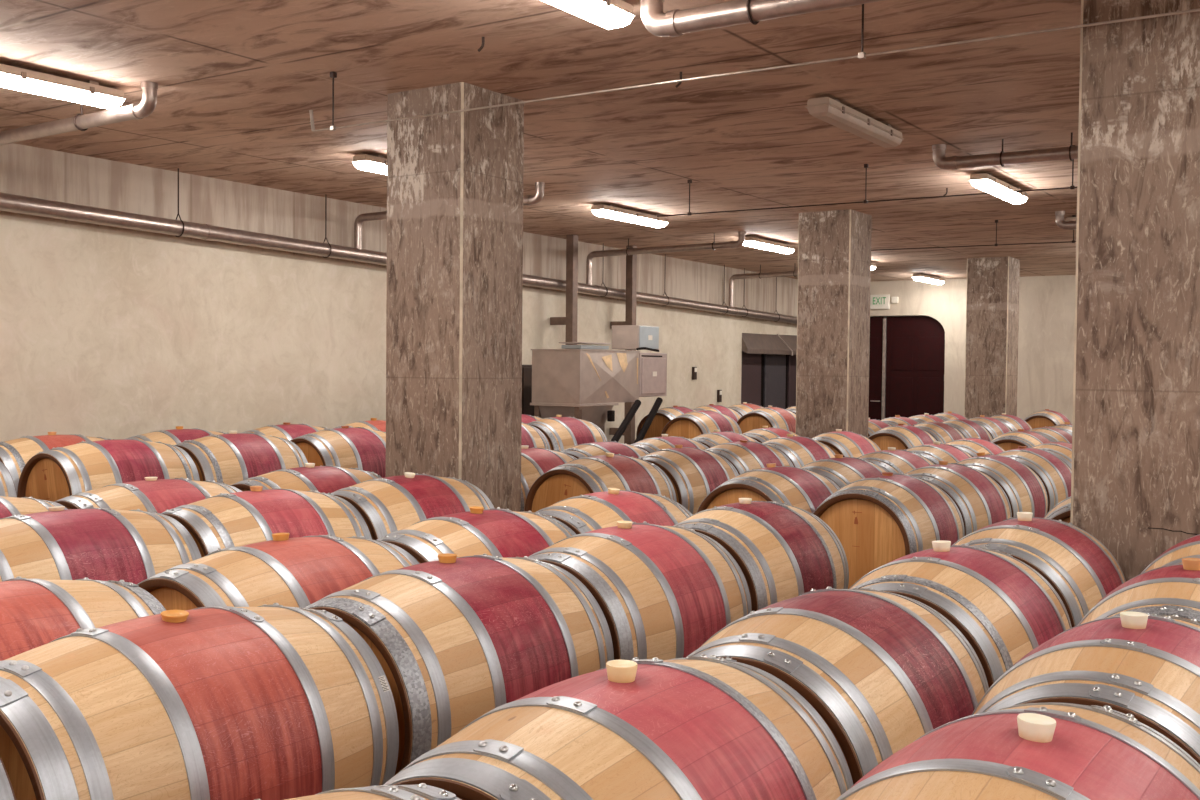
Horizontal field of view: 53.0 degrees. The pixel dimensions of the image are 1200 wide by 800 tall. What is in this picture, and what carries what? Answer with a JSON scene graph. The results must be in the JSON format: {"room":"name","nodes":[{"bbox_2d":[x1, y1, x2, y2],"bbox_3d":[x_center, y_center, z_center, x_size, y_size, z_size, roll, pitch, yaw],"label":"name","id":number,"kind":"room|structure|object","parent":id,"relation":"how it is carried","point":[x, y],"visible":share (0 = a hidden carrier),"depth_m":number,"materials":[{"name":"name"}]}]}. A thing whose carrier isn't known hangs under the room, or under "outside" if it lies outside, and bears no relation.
{"room":"wine barrel cellar","nodes":[
{"label":"wine barrel cellar","id":0,"kind":"room"},
{"bbox_2d":[0,143,797,443],"bbox_3d":[-3.160,-0.481,11.601,0.300,3.050,28.430,2,2,32],"label":"wall","id":1,"kind":"structure","parent":0,"point":[108,332],"depth_m":10.89,"materials":[{"name":"paint"}]},
{"bbox_2d":[741,351,796,408],"bbox_3d":[3.104,-0.176,21.796,0.260,1.990,3.200,2,2,34],"label":"door","id":2,"kind":"structure","parent":1,"relation":"in","point":[767,380],"depth_m":21.75,"materials":[{"name":"black paint"}]},
{"bbox_2d":[742,333,796,355],"bbox_3d":[3.259,-0.988,21.523,0.292,0.390,2.952,2,2,34],"label":"hood","id":3,"kind":"object","parent":1,"relation":"attached to","point":[752,343],"visible":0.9,"depth_m":21.09,"materials":[{"name":"grey metal"}]},
{"bbox_2d":[0,0,1080,281],"bbox_3d":[3.350,-1.948,7.282,17.200,0.250,28.500,2,2,34],"label":"ceiling","id":4,"kind":"structure","parent":0,"point":[239,82],"depth_m":7.51,"materials":[{"name":"wood"}]},
{"bbox_2d":[0,64,126,108],"bbox_3d":[-3.269,-1.808,6.738,0.159,0.127,1.292,2,2,34],"label":"ceiling light","id":5,"kind":"object","parent":4,"relation":"attached to","point":[89,92],"visible":1,"depth_m":6.90,"materials":[{"name":"white"}]},
{"bbox_2d":[0,81,157,144],"bbox_3d":[-3.675,-1.702,7.805,2.511,0.426,0.110,2,2,34],"label":"pipe","id":6,"kind":"object","parent":4,"relation":"hanging from","point":[134,111],"visible":0.97,"depth_m":7.41,"materials":[{"name":"metal"}]},
{"bbox_2d":[351,154,386,174],"bbox_3d":[-1.520,-1.879,9.898,0.159,0.127,1.292,2,2,34],"label":"ceiling light","id":7,"kind":"object","parent":4,"relation":"attached to","point":[372,163],"visible":0.34,"depth_m":9.41,"materials":[{"name":"white"}]},
{"bbox_2d":[353,161,386,174],"bbox_3d":[-1.520,-1.843,9.899,0.143,0.054,1.280,2,2,34],"label":"diffuser","id":8,"kind":"object","parent":7,"relation":"attached to","point":[380,167],"depth_m":9.43,"materials":[{"name":"white"}]},
{"bbox_2d":[0,168,796,323],"bbox_3d":[-2.315,-1.590,12.335,0.156,0.858,24.019,2,2,32],"label":"drain pipe","id":9,"kind":"object","parent":4,"relation":"hanging from","point":[8,202],"visible":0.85,"depth_m":10.95,"materials":[{"name":"metal"}]},
{"bbox_2d":[354,182,544,249],"bbox_3d":[-1.489,-1.742,11.492,2.363,0.510,0.104,2,2,34],"label":"pipe","id":10,"kind":"object","parent":4,"relation":"hanging from","point":[528,200],"visible":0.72,"depth_m":11.94,"materials":[{"name":"metal"}]},
{"bbox_2d":[541,0,635,28],"bbox_3d":[-0.262,-1.728,4.924,0.159,0.127,1.292,2,2,34],"label":"ceiling light","id":11,"kind":"object","parent":4,"relation":"attached to","point":[608,14],"visible":1,"depth_m":5.25,"materials":[{"name":"white"}]},
{"bbox_2d":[592,204,668,227],"bbox_3d":[0.329,-1.939,12.667,0.159,0.127,1.292,2,2,34],"label":"ceiling light","id":12,"kind":"object","parent":4,"relation":"attached to","point":[607,210],"visible":0.98,"depth_m":12.54,"materials":[{"name":"white"}]},
{"bbox_2d":[586,231,745,284],"bbox_3d":[0.791,-1.782,15.236,2.325,0.597,0.104,2,2,34],"label":"pipe","id":13,"kind":"object","parent":4,"relation":"hanging from","point":[732,244],"visible":1,"depth_m":15.22,"materials":[{"name":"metal"}]},
{"bbox_2d":[309,4,1199,131],"bbox_3d":[2.600,-1.553,4.075,10.270,0.374,0.030,2,2,34],"label":"cable","id":14,"kind":"object","parent":4,"relation":"hanging from","point":[861,55],"visible":1,"depth_m":5.25,"materials":[{"name":"metal"}]},
{"bbox_2d":[639,0,883,36],"bbox_3d":[4.281,-1.582,2.615,9.856,0.222,0.124,2,2,34],"label":"pipe","id":15,"kind":"object","parent":4,"relation":"hanging from","point":[673,23],"visible":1,"depth_m":5.08,"materials":[{"name":"metal"}]},
{"bbox_2d":[729,265,797,306],"bbox_3d":[2.934,-1.825,19.023,2.006,0.683,0.104,2,2,34],"label":"pipe","id":16,"kind":"object","parent":4,"relation":"hanging from","point":[794,273],"visible":0.65,"depth_m":19.30,"materials":[{"name":"metal"}]},
{"bbox_2d":[743,236,794,253],"bbox_3d":[2.175,-2.002,15.522,0.159,0.127,1.292,2,2,34],"label":"ceiling light","id":17,"kind":"object","parent":4,"relation":"attached to","point":[752,241],"visible":0.98,"depth_m":15.38,"materials":[{"name":"white"}]},
{"bbox_2d":[805,97,903,147],"bbox_3d":[1.665,-1.789,7.773,0.159,0.127,1.292,2,2,34],"label":"ceiling light","id":18,"kind":"object","parent":4,"relation":"attached to","point":[826,109],"visible":1,"depth_m":7.59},
{"bbox_2d":[657,145,1076,216],"bbox_3d":[4.840,-1.661,7.905,10.400,0.329,0.030,2,2,34],"label":"cable","id":19,"kind":"object","parent":4,"relation":"hanging from","point":[866,166],"visible":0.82,"depth_m":9.69,"materials":[{"name":"metal"}]},
{"bbox_2d":[969,173,1027,203],"bbox_3d":[3.497,-1.849,10.517,0.159,0.127,1.292,2,2,34],"label":"ceiling light","id":20,"kind":"object","parent":4,"relation":"attached to","point":[986,182],"visible":0.93,"depth_m":10.27,"materials":[{"name":"white"}]},
{"bbox_2d":[932,132,1077,169],"bbox_3d":[6.582,-1.666,6.128,9.931,0.207,0.114,2,2,34],"label":"pipe","id":21,"kind":"object","parent":4,"relation":"hanging from","point":[1003,158],"visible":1,"depth_m":8.57,"materials":[{"name":"metal"}]},
{"bbox_2d":[870,275,1075,422],"bbox_3d":[11.121,-0.551,18.990,17.200,3.050,0.350,2,2,34],"label":"wall","id":22,"kind":"structure","parent":0,"point":[1046,303],"depth_m":21.18,"materials":[{"name":"paint"}]},
{"bbox_2d":[868,317,884,419],"bbox_3d":[4.892,-0.400,23.056,1.075,2.380,0.131,2,2,34],"label":"door","id":23,"kind":"structure","parent":22,"relation":"in","point":[876,323],"depth_m":22.83,"materials":[{"name":"paint"}]},
{"bbox_2d":[881,316,944,419],"bbox_3d":[5.856,-0.373,22.437,1.206,2.380,0.090,2,2,34],"label":"door","id":24,"kind":"structure","parent":22,"relation":"in","point":[913,358],"depth_m":22.43,"materials":[{"name":"paint"}]},
{"bbox_3d":[3.319,1.326,7.374,17.200,0.200,28.500,2,2,34],"label":"floor","id":25,"kind":"structure","parent":0,"visible":0},
{"bbox_2d":[386,82,523,511],"bbox_3d":[-0.902,-0.343,7.474,0.610,3.050,0.600,2,2,34],"label":"concrete pillar","id":26,"kind":"structure","parent":25,"relation":"on","point":[454,286],"depth_m":7.24,"materials":[{"name":"concrete"}]},
{"bbox_2d":[522,365,533,415],"bbox_3d":[-1.149,0.301,13.648,0.678,1.410,1.070,2,2,34],"label":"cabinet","id":27,"kind":"object","parent":25,"relation":"on","point":[527,409],"visible":0.06,"depth_m":13.52,"materials":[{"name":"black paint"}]},
{"bbox_2d":[550,235,577,344],"bbox_3d":[-0.472,-0.559,15.300,0.370,3.050,0.110,2,2,34],"label":"steel post","id":28,"kind":"object","parent":25,"relation":"on","point":[570,320],"visible":0.52,"depth_m":15.16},
{"bbox_2d":[530,325,666,442],"bbox_3d":[0.077,0.083,13.569,0.800,1.875,1.832,2,2,34],"label":"machine","id":29,"kind":"object","parent":25,"relation":"on","point":[583,382],"visible":0.9,"depth_m":13.06,"materials":[{"name":"metal"}]},
{"bbox_2d":[609,245,636,444],"bbox_3d":[0.309,-0.587,16.570,0.370,3.050,0.110,2,2,34],"label":"steel post","id":30,"kind":"object","parent":25,"relation":"on","point":[631,260],"visible":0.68,"depth_m":16.45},
{"bbox_2d":[796,209,871,437],"bbox_3d":[2.505,-0.463,12.918,0.590,3.050,0.600,2,2,34],"label":"concrete pillar","id":31,"kind":"structure","parent":25,"relation":"on","point":[834,247],"depth_m":12.67,"materials":[{"name":"concrete"}]},
{"bbox_2d":[964,256,1019,418],"bbox_3d":[5.836,-0.572,17.925,0.610,3.050,0.610,2,2,34],"label":"concrete pillar","id":32,"kind":"structure","parent":25,"relation":"on","point":[992,295],"depth_m":17.67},
{"bbox_2d":[1070,0,1199,581],"bbox_3d":[2.423,-0.247,5.162,0.620,3.050,0.577,2,2,34],"label":"concrete pillar","id":33,"kind":"structure","parent":25,"relation":"on","point":[1135,472],"depth_m":4.95,"materials":[{"name":"brown concrete"}]},
{"bbox_3d":[0.566,1.229,3.064,0.580,0.182,4.680,2,2,34],"label":"cradle","id":34,"kind":"object","parent":25,"relation":"on","visible":0},
{"bbox_2d":[255,783,460,799],"bbox_3d":[-0.507,0.871,1.440,0.700,0.729,0.930,2,2,34],"label":"barrel","id":35,"kind":"object","parent":34,"relation":"on","point":[421,791],"visible":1,"depth_m":1.73,"materials":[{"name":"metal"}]},
{"bbox_2d":[384,654,852,799],"bbox_3d":[0.032,0.853,2.246,0.713,0.742,0.930,3,3,34],"label":"barrel","id":36,"kind":"object","parent":34,"relation":"on","point":[703,727],"visible":0.94,"depth_m":2.07,"materials":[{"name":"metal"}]},
{"bbox_2d":[686,586,988,784],"bbox_3d":[0.570,0.850,3.053,0.700,0.700,0.930,2,2,33],"label":"barrel","id":37,"kind":"object","parent":34,"relation":"on","point":[883,670],"visible":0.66,"depth_m":2.78,"materials":[{"name":"wood"}]},
{"bbox_2d":[849,540,1071,687],"bbox_3d":[1.109,0.818,3.860,0.700,0.730,0.930,2,2,34],"label":"barrel","id":38,"kind":"object","parent":34,"relation":"on","point":[1004,608],"visible":0.42,"depth_m":3.58,"materials":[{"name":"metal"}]},
{"bbox_2d":[952,512,1125,626],"bbox_3d":[1.647,0.801,4.666,0.712,0.742,0.930,0,1,34],"label":"barrel","id":39,"kind":"object","parent":34,"relation":"on","point":[1082,571],"visible":0.36,"depth_m":4.38,"materials":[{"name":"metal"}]},
{"bbox_3d":[-0.460,1.205,3.562,0.580,0.182,4.670,2,2,34],"label":"cradle","id":40,"kind":"object","parent":25,"relation":"on","visible":0},
{"bbox_2d":[0,603,398,799],"bbox_3d":[-0.992,0.836,2.749,0.700,0.715,0.930,2,2,33],"label":"barrel","id":41,"kind":"object","parent":40,"relation":"on","point":[275,701],"visible":0.98,"depth_m":2.54,"materials":[{"name":"wood"}]},
{"bbox_2d":[305,553,613,775],"bbox_3d":[-0.453,0.816,3.555,0.700,0.720,0.930,2,2,34],"label":"barrel","id":42,"kind":"object","parent":40,"relation":"on","point":[455,641],"visible":0.55,"depth_m":3.27,"materials":[{"name":"wood"}]},
{"bbox_2d":[528,521,751,660],"bbox_3d":[0.080,0.799,4.354,0.712,0.732,0.930,3,3,34],"label":"barrel","id":43,"kind":"object","parent":40,"relation":"on","point":[661,592],"visible":0.47,"depth_m":4.07,"materials":[{"name":"wood"}]},
{"bbox_2d":[674,498,848,610],"bbox_3d":[0.619,0.782,5.160,0.700,0.720,0.930,2,2,33],"label":"barrel","id":44,"kind":"object","parent":40,"relation":"on","point":[783,551],"visible":0.48,"depth_m":4.88,"materials":[{"name":"wood"}]},
{"bbox_3d":[2.625,1.105,8.181,0.580,0.182,4.620,2,2,34],"label":"cradle","id":45,"kind":"object","parent":25,"relation":"on","visible":0},
{"bbox_2d":[813,472,964,588],"bbox_3d":[1.568,0.754,6.582,0.700,0.714,0.930,2,2,33],"label":"barrel","id":46,"kind":"object","parent":45,"relation":"on","point":[879,520],"visible":0.59,"depth_m":6.23,"materials":[{"name":"wood"}]},
{"bbox_2d":[905,461,1011,535],"bbox_3d":[2.101,0.734,7.380,0.700,0.720,0.930,2,2,34],"label":"barrel","id":47,"kind":"object","parent":45,"relation":"on","point":[981,502],"visible":0.3,"depth_m":7.09,"materials":[{"name":"wood"}]},
{"bbox_2d":[956,452,1047,517],"bbox_3d":[2.634,0.716,8.178,0.700,0.720,0.930,2,2,33],"label":"barrel","id":48,"kind":"object","parent":45,"relation":"on","point":[1025,491],"visible":0.38,"depth_m":7.88,"materials":[{"name":"wood"}]},
{"bbox_2d":[997,446,1070,512],"bbox_3d":[3.162,0.702,8.968,0.700,0.715,0.930,2,2,33],"label":"barrel","id":49,"kind":"object","parent":45,"relation":"on","point":[1055,474],"visible":0.33,"depth_m":8.63,"materials":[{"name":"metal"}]},
{"bbox_2d":[1031,441,1071,469],"bbox_3d":[3.689,0.691,9.758,0.700,0.703,0.930,2,2,34],"label":"barrel","id":50,"kind":"object","parent":45,"relation":"on","point":[1063,450],"visible":0.12,"depth_m":9.47,"materials":[{"name":"wood"}]},
{"bbox_3d":[2.068,1.088,8.625,0.580,0.182,4.560,2,2,34],"label":"cradle","id":51,"kind":"object","parent":25,"relation":"on","visible":0},
{"bbox_2d":[697,463,839,513],"bbox_3d":[1.028,0.732,7.051,0.700,0.721,0.930,2,2,34],"label":"barrel","id":52,"kind":"object","parent":51,"relation":"on","point":[802,488],"visible":0.34,"depth_m":6.76,"materials":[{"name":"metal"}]},
{"bbox_2d":[800,454,887,487],"bbox_3d":[1.550,0.716,7.832,0.700,0.720,0.930,2,2,34],"label":"barrel","id":53,"kind":"object","parent":51,"relation":"on","point":[842,471],"visible":0.17,"depth_m":7.59,"materials":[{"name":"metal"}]},
{"bbox_2d":[859,447,933,473],"bbox_3d":[2.071,0.698,8.614,0.700,0.721,0.930,2,2,34],"label":"barrel","id":54,"kind":"object","parent":51,"relation":"on","point":[893,460],"visible":0.19,"depth_m":8.37,"materials":[{"name":"wood"}]},
{"bbox_2d":[906,441,971,463],"bbox_3d":[2.593,0.681,9.396,0.700,0.721,0.930,2,2,33],"label":"barrel","id":55,"kind":"object","parent":51,"relation":"on","point":[935,452],"visible":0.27,"depth_m":9.16,"materials":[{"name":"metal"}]},
{"bbox_2d":[945,437,1004,456],"bbox_3d":[3.115,0.674,10.177,0.700,0.702,0.930,2,2,33],"label":"barrel","id":56,"kind":"object","parent":51,"relation":"on","point":[972,446],"visible":0.16,"depth_m":9.94,"materials":[{"name":"wood"}]},
{"bbox_3d":[1.106,1.054,9.489,0.580,0.182,4.730,2,2,34],"label":"cradle","id":57,"kind":"object","parent":25,"relation":"on","visible":0},
{"bbox_2d":[525,452,676,512],"bbox_3d":[0.019,0.700,7.844,0.700,0.720,0.930,2,2,34],"label":"barrel","id":58,"kind":"object","parent":57,"relation":"on","point":[592,474],"visible":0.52,"depth_m":7.57,"materials":[{"name":"wood"}]},
{"bbox_2d":[639,445,738,514],"bbox_3d":[0.563,0.683,8.659,0.700,0.720,0.930,2,2,33],"label":"barrel","id":59,"kind":"object","parent":57,"relation":"on","point":[693,473],"visible":0.41,"depth_m":8.33,"materials":[{"name":"wood"}]},
{"bbox_2d":[706,440,793,474],"bbox_3d":[1.090,0.668,9.449,0.700,0.715,0.930,2,2,34],"label":"barrel","id":60,"kind":"object","parent":57,"relation":"on","point":[744,455],"visible":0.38,"depth_m":9.20,"materials":[{"name":"wood"}]},
{"bbox_2d":[762,434,834,467],"bbox_3d":[1.612,0.649,10.230,0.700,0.720,0.930,2,2,33],"label":"barrel","id":61,"kind":"object","parent":57,"relation":"on","point":[801,451],"visible":0.2,"depth_m":9.96,"materials":[{"name":"wood"}]},
{"bbox_2d":[811,429,880,457],"bbox_3d":[2.201,0.630,11.112,0.700,0.720,0.930,2,2,33],"label":"barrel","id":62,"kind":"object","parent":57,"relation":"on","point":[845,443],"visible":0.27,"depth_m":10.82,"materials":[{"name":"wood"}]},
{"bbox_3d":[4.187,0.954,14.104,0.580,0.182,4.670,2,2,34],"label":"cradle","id":63,"kind":"object","parent":25,"relation":"on","visible":0},
{"bbox_2d":[868,424,936,450],"bbox_3d":[3.117,0.603,12.484,0.700,0.714,0.930,2,2,34],"label":"barrel","id":64,"kind":"object","parent":63,"relation":"on","point":[900,436],"visible":0.41,"depth_m":12.15,"materials":[{"name":"wood"}]},
{"bbox_2d":[913,421,964,443],"bbox_3d":[3.655,0.592,13.291,0.700,0.702,0.930,2,2,34],"label":"barrel","id":65,"kind":"object","parent":63,"relation":"on","point":[942,432],"visible":0.3,"depth_m":13.02,"materials":[{"name":"wood"}]},
{"bbox_2d":[943,419,992,441],"bbox_3d":[4.194,0.574,14.097,0.700,0.702,0.930,2,2,34],"label":"barrel","id":66,"kind":"object","parent":63,"relation":"on","point":[969,429],"visible":0.26,"depth_m":13.84,"materials":[{"name":"wood"}]},
{"bbox_2d":[967,415,1011,438],"bbox_3d":[4.727,0.548,14.895,0.700,0.720,0.930,2,2,33],"label":"barrel","id":67,"kind":"object","parent":63,"relation":"on","point":[995,427],"visible":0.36,"depth_m":14.60,"materials":[{"name":"wood"}]},
{"bbox_3d":[0.540,1.033,10.046,0.580,0.182,4.670,2,2,34],"label":"cradle","id":68,"kind":"object","parent":25,"relation":"on","visible":0},
{"bbox_2d":[521,445,576,511],"bbox_3d":[-0.530,0.679,8.426,0.700,0.720,0.930,2,2,33],"label":"barrel","id":69,"kind":"object","parent":68,"relation":"on","point":[535,462],"visible":0.14,"depth_m":8.20,"materials":[{"name":"wood"}]},
{"bbox_2d":[562,441,648,458],"bbox_3d":[0.003,0.671,9.225,0.700,0.702,0.930,2,2,34],"label":"barrel","id":70,"kind":"object","parent":68,"relation":"on","point":[595,448],"visible":0.23,"depth_m":9.05,"materials":[{"name":"wood"}]},
{"bbox_2d":[630,434,708,452],"bbox_3d":[0.536,0.644,10.023,0.700,0.720,0.930,2,2,34],"label":"barrel","id":71,"kind":"object","parent":68,"relation":"on","point":[650,445],"visible":0.22,"depth_m":9.83,"materials":[{"name":"wood"}]},
{"bbox_2d":[691,429,757,447],"bbox_3d":[1.080,0.626,10.838,0.700,0.721,0.930,2,2,33],"label":"barrel","id":72,"kind":"object","parent":68,"relation":"on","point":[716,437],"visible":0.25,"depth_m":10.61,"materials":[{"name":"wood"}]},
{"bbox_2d":[743,426,798,442],"bbox_3d":[1.619,0.609,11.644,0.700,0.721,0.930,2,2,33],"label":"barrel","id":73,"kind":"object","parent":68,"relation":"on","point":[763,434],"visible":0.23,"depth_m":11.40,"materials":[{"name":"wood"}]},
{"bbox_3d":[-2.913,1.016,8.041,0.580,0.262,4.100,2,2,34],"label":"cradle","id":74,"kind":"object","parent":25,"relation":"on","visible":0},
{"bbox_2d":[0,461,16,496],"bbox_3d":[-3.825,0.626,6.657,0.700,0.703,0.930,2,2,34],"label":"barrel","id":75,"kind":"object","parent":74,"relation":"on","point":[7,486],"visible":0.4,"depth_m":6.86,"materials":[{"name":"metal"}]},
{"bbox_2d":[17,439,199,501],"bbox_3d":[-3.126,0.603,7.705,0.700,0.702,0.930,2,2,33],"label":"barrel","id":76,"kind":"object","parent":74,"relation":"on","point":[54,474],"visible":0.49,"depth_m":7.42,"materials":[{"name":"wood"}]},
{"bbox_2d":[174,431,307,484],"bbox_3d":[-2.593,0.577,8.503,0.700,0.720,0.930,2,2,33],"label":"barrel","id":77,"kind":"object","parent":74,"relation":"on","point":[234,457],"visible":0.45,"depth_m":8.25,"materials":[{"name":"wood"}]},
{"bbox_2d":[290,426,385,477],"bbox_3d":[-1.993,0.560,9.401,0.700,0.714,0.930,2,2,33],"label":"barrel","id":78,"kind":"object","parent":74,"relation":"on","point":[362,448],"visible":0.36,"depth_m":9.10,"materials":[{"name":"wood"}]},
{"bbox_3d":[1.945,0.867,15.028,0.580,0.262,3.580,2,2,34],"label":"cradle","id":79,"kind":"object","parent":25,"relation":"on","visible":0},
{"bbox_2d":[661,410,741,438],"bbox_3d":[1.177,0.472,13.860,0.700,0.702,0.930,2,2,33],"label":"barrel","id":80,"kind":"object","parent":79,"relation":"on","point":[688,425],"visible":0.48,"depth_m":13.54,"materials":[{"name":"wood"}]},
{"bbox_2d":[737,406,795,433],"bbox_3d":[2.165,0.431,15.340,0.700,0.720,0.930,2,2,33],"label":"barrel","id":81,"kind":"object","parent":79,"relation":"on","point":[769,416],"visible":0.38,"depth_m":15.02,"materials":[{"name":"wood"}]},
{"bbox_3d":[-3.143,0.986,9.029,0.580,0.262,4.850,2,2,34],"label":"cradle","id":82,"kind":"object","parent":25,"relation":"on","visible":0},
{"bbox_2d":[0,432,113,491],"bbox_3d":[-3.713,0.576,8.156,0.700,0.720,0.930,2,2,34],"label":"barrel","id":83,"kind":"object","parent":82,"relation":"on","point":[14,454],"visible":0.19,"depth_m":7.85,"materials":[{"name":"wood"}]},
{"bbox_2d":[123,426,227,444],"bbox_3d":[-3.147,0.557,9.005,0.700,0.720,0.930,2,2,33],"label":"barrel","id":84,"kind":"object","parent":82,"relation":"on","point":[178,435],"visible":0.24,"depth_m":8.80,"materials":[{"name":"wood"}]},
{"bbox_2d":[241,422,327,439],"bbox_3d":[-2.570,0.542,9.870,0.700,0.714,0.930,2,2,34],"label":"barrel","id":85,"kind":"object","parent":82,"relation":"on","point":[288,431],"visible":0.16,"depth_m":9.67,"materials":[{"name":"wood"}]},
{"bbox_3d":[-0.797,1.180,4.334,0.580,0.182,3.760,2,2,34],"label":"cradle","id":86,"kind":"object","parent":25,"relation":"on","visible":0},
{"bbox_2d":[0,576,165,660],"bbox_3d":[-1.615,0.827,3.093,0.700,0.702,0.930,2,2,34],"label":"barrel","id":87,"kind":"object","parent":86,"relation":"on","point":[34,613],"visible":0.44,"depth_m":3.12,"materials":[{"name":"wood"}]},
{"bbox_2d":[137,533,419,609],"bbox_3d":[-1.038,0.799,3.958,0.700,0.721,0.930,2,2,33],"label":"barrel","id":88,"kind":"object","parent":86,"relation":"on","point":[283,570],"visible":0.34,"depth_m":3.71,"materials":[{"name":"wood"}]},
{"bbox_2d":[377,506,576,562],"bbox_3d":[-0.505,0.782,4.756,0.700,0.721,0.930,2,2,33],"label":"barrel","id":89,"kind":"object","parent":86,"relation":"on","point":[504,533],"visible":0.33,"depth_m":4.55,"materials":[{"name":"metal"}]},
{"bbox_2d":[535,488,691,533],"bbox_3d":[0.028,0.764,5.554,0.700,0.721,0.930,2,2,34],"label":"barrel","id":90,"kind":"object","parent":86,"relation":"on","point":[585,513],"visible":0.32,"depth_m":5.36,"materials":[{"name":"wood"}]},
{"bbox_3d":[4.566,1.007,12.367,0.580,0.182,2.700,2,2,34],"label":"cradle","id":91,"kind":"object","parent":25,"relation":"on","visible":0},
{"bbox_2d":[990,429,1051,450],"bbox_3d":[4.042,0.638,11.566,0.700,0.714,0.930,2,2,33],"label":"barrel","id":92,"kind":"object","parent":91,"relation":"on","point":[1010,440],"visible":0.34,"depth_m":11.24,"materials":[{"name":"wood"}]},
{"bbox_3d":[-1.568,1.141,5.485,0.580,0.182,2.720,2,2,34],"label":"cradle","id":93,"kind":"object","parent":25,"relation":"on","visible":0},
{"bbox_2d":[0,506,201,584],"bbox_3d":[-2.097,0.771,4.676,0.700,0.715,0.930,2,2,34],"label":"barrel","id":94,"kind":"object","parent":93,"relation":"on","point":[103,544],"visible":0.42,"depth_m":4.54,"materials":[{"name":"wood"}]},
{"bbox_2d":[161,486,371,556],"bbox_3d":[-1.564,0.752,5.474,0.700,0.720,0.930,2,2,34],"label":"barrel","id":95,"kind":"object","parent":93,"relation":"on","point":[237,519],"visible":0.38,"depth_m":5.27,"materials":[{"name":"wood"}]},
{"bbox_2d":[331,472,494,539],"bbox_3d":[-1.031,0.734,6.272,0.700,0.720,0.930,2,2,34],"label":"barrel","id":96,"kind":"object","parent":93,"relation":"on","point":[387,505],"visible":0.35,"depth_m":6.02,"materials":[{"name":"wood"}]},
{"bbox_3d":[-2.200,1.122,5.943,0.580,0.182,2.800,2,2,34],"label":"cradle","id":97,"kind":"object","parent":25,"relation":"on","visible":0},
{"bbox_2d":[0,496,66,518],"bbox_3d":[-2.751,0.759,5.101,0.700,0.702,0.930,2,2,34],"label":"barrel","id":98,"kind":"object","parent":97,"relation":"on","point":[9,506],"visible":0.17,"depth_m":5.22,"materials":[{"name":"wood"}]},
{"bbox_2d":[54,477,242,512],"bbox_3d":[-2.207,0.736,5.915,0.700,0.714,0.930,2,2,34],"label":"barrel","id":99,"kind":"object","parent":97,"relation":"on","point":[152,494],"visible":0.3,"depth_m":5.71,"materials":[{"name":"wood"}]},
{"bbox_2d":[230,463,381,492],"bbox_3d":[-1.641,0.715,6.763,0.700,0.721,0.930,2,2,34],"label":"barrel","id":100,"kind":"object","parent":97,"relation":"on","point":[327,479],"visible":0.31,"depth_m":6.57,"materials":[{"name":"wood"}]},
{"bbox_3d":[-0.681,0.944,11.383,0.580,0.262,1.780,2,2,34],"label":"cradle","id":101,"kind":"object","parent":25,"relation":"on","visible":0},
{"bbox_2d":[521,422,550,449],"bbox_3d":[-0.949,0.532,10.964,0.700,0.702,0.930,2,2,34],"label":"barrel","id":102,"kind":"object","parent":101,"relation":"on","point":[531,436],"visible":0.09,"depth_m":11.00,"materials":[{"name":"wood"}]},
{"bbox_2d":[528,415,606,450],"bbox_3d":[-0.405,0.506,11.779,0.700,0.720,0.930,2,2,34],"label":"barrel","id":103,"kind":"object","parent":101,"relation":"on","point":[562,433],"visible":0.38,"depth_m":11.51,"materials":[{"name":"wood"}]},
{"bbox_3d":[1.474,0.837,15.943,0.580,0.262,2.720,2,2,34],"label":"cradle","id":104,"kind":"object","parent":25,"relation":"on","visible":0},
{"bbox_2d":[636,406,695,439],"bbox_3d":[0.945,0.428,15.133,0.700,0.714,0.930,2,2,33],"label":"barrel","id":105,"kind":"object","parent":104,"relation":"on","point":[663,416],"visible":0.34,"depth_m":14.80,"materials":[{"name":"wood"}]},
{"bbox_3d":[6.528,0.879,17.608,0.580,0.182,0.800,2,2,34],"label":"cradle","id":106,"kind":"object","parent":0,"visible":0},
{"bbox_2d":[1024,409,1071,428],"bbox_3d":[6.531,0.493,17.598,0.700,0.714,0.930,2,2,33],"label":"barrel","id":107,"kind":"object","parent":106,"relation":"on","point":[1047,417],"visible":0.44,"depth_m":17.25,"materials":[{"name":"wood"}]},
{"bbox_3d":[1.476,1.236,3.148,0.580,0.182,3.710,2,2,34],"label":"cradle","id":108,"kind":"object","parent":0,"visible":0},
{"bbox_2d":[836,702,1199,799],"bbox_3d":[0.672,0.868,1.927,0.700,0.730,0.930,2,2,34],"label":"barrel","id":109,"kind":"object","parent":108,"relation":"on","point":[1050,750],"visible":1,"depth_m":1.87,"materials":[{"name":"wood"}]},
{"bbox_2d":[972,611,1199,763],"bbox_3d":[1.216,0.850,2.742,0.713,0.742,0.930,0,1,34],"label":"barrel","id":110,"kind":"object","parent":108,"relation":"on","point":[1146,666],"visible":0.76,"depth_m":2.50,"materials":[{"name":"wood"}]},
{"bbox_2d":[1078,558,1199,624],"bbox_3d":[1.755,0.833,3.549,0.700,0.730,0.930,2,2,33],"label":"barrel","id":111,"kind":"object","parent":108,"relation":"on","point":[1175,588],"visible":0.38,"depth_m":3.37,"materials":[{"name":"wood"}]},
{"bbox_2d":[1141,534,1199,573],"bbox_3d":[2.288,0.816,4.347,0.700,0.729,0.930,2,2,34],"label":"barrel","id":112,"kind":"object","parent":108,"relation":"on","point":[1190,547],"visible":0.13,"depth_m":4.24,"materials":[{"name":"wood"}]},
{"bbox_3d":[2.554,1.165,6.041,0.580,0.182,0.800,2,2,34],"label":"cradle","id":113,"kind":"object","parent":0,"visible":0},
{"bbox_2d":[1044,496,1070,522],"bbox_3d":[2.558,0.771,6.030,0.700,0.729,0.930,2,2,33],"label":"barrel","id":114,"kind":"object","parent":113,"relation":"on","point":[1062,510],"visible":0.08,"depth_m":5.76,"materials":[{"name":"wood"}]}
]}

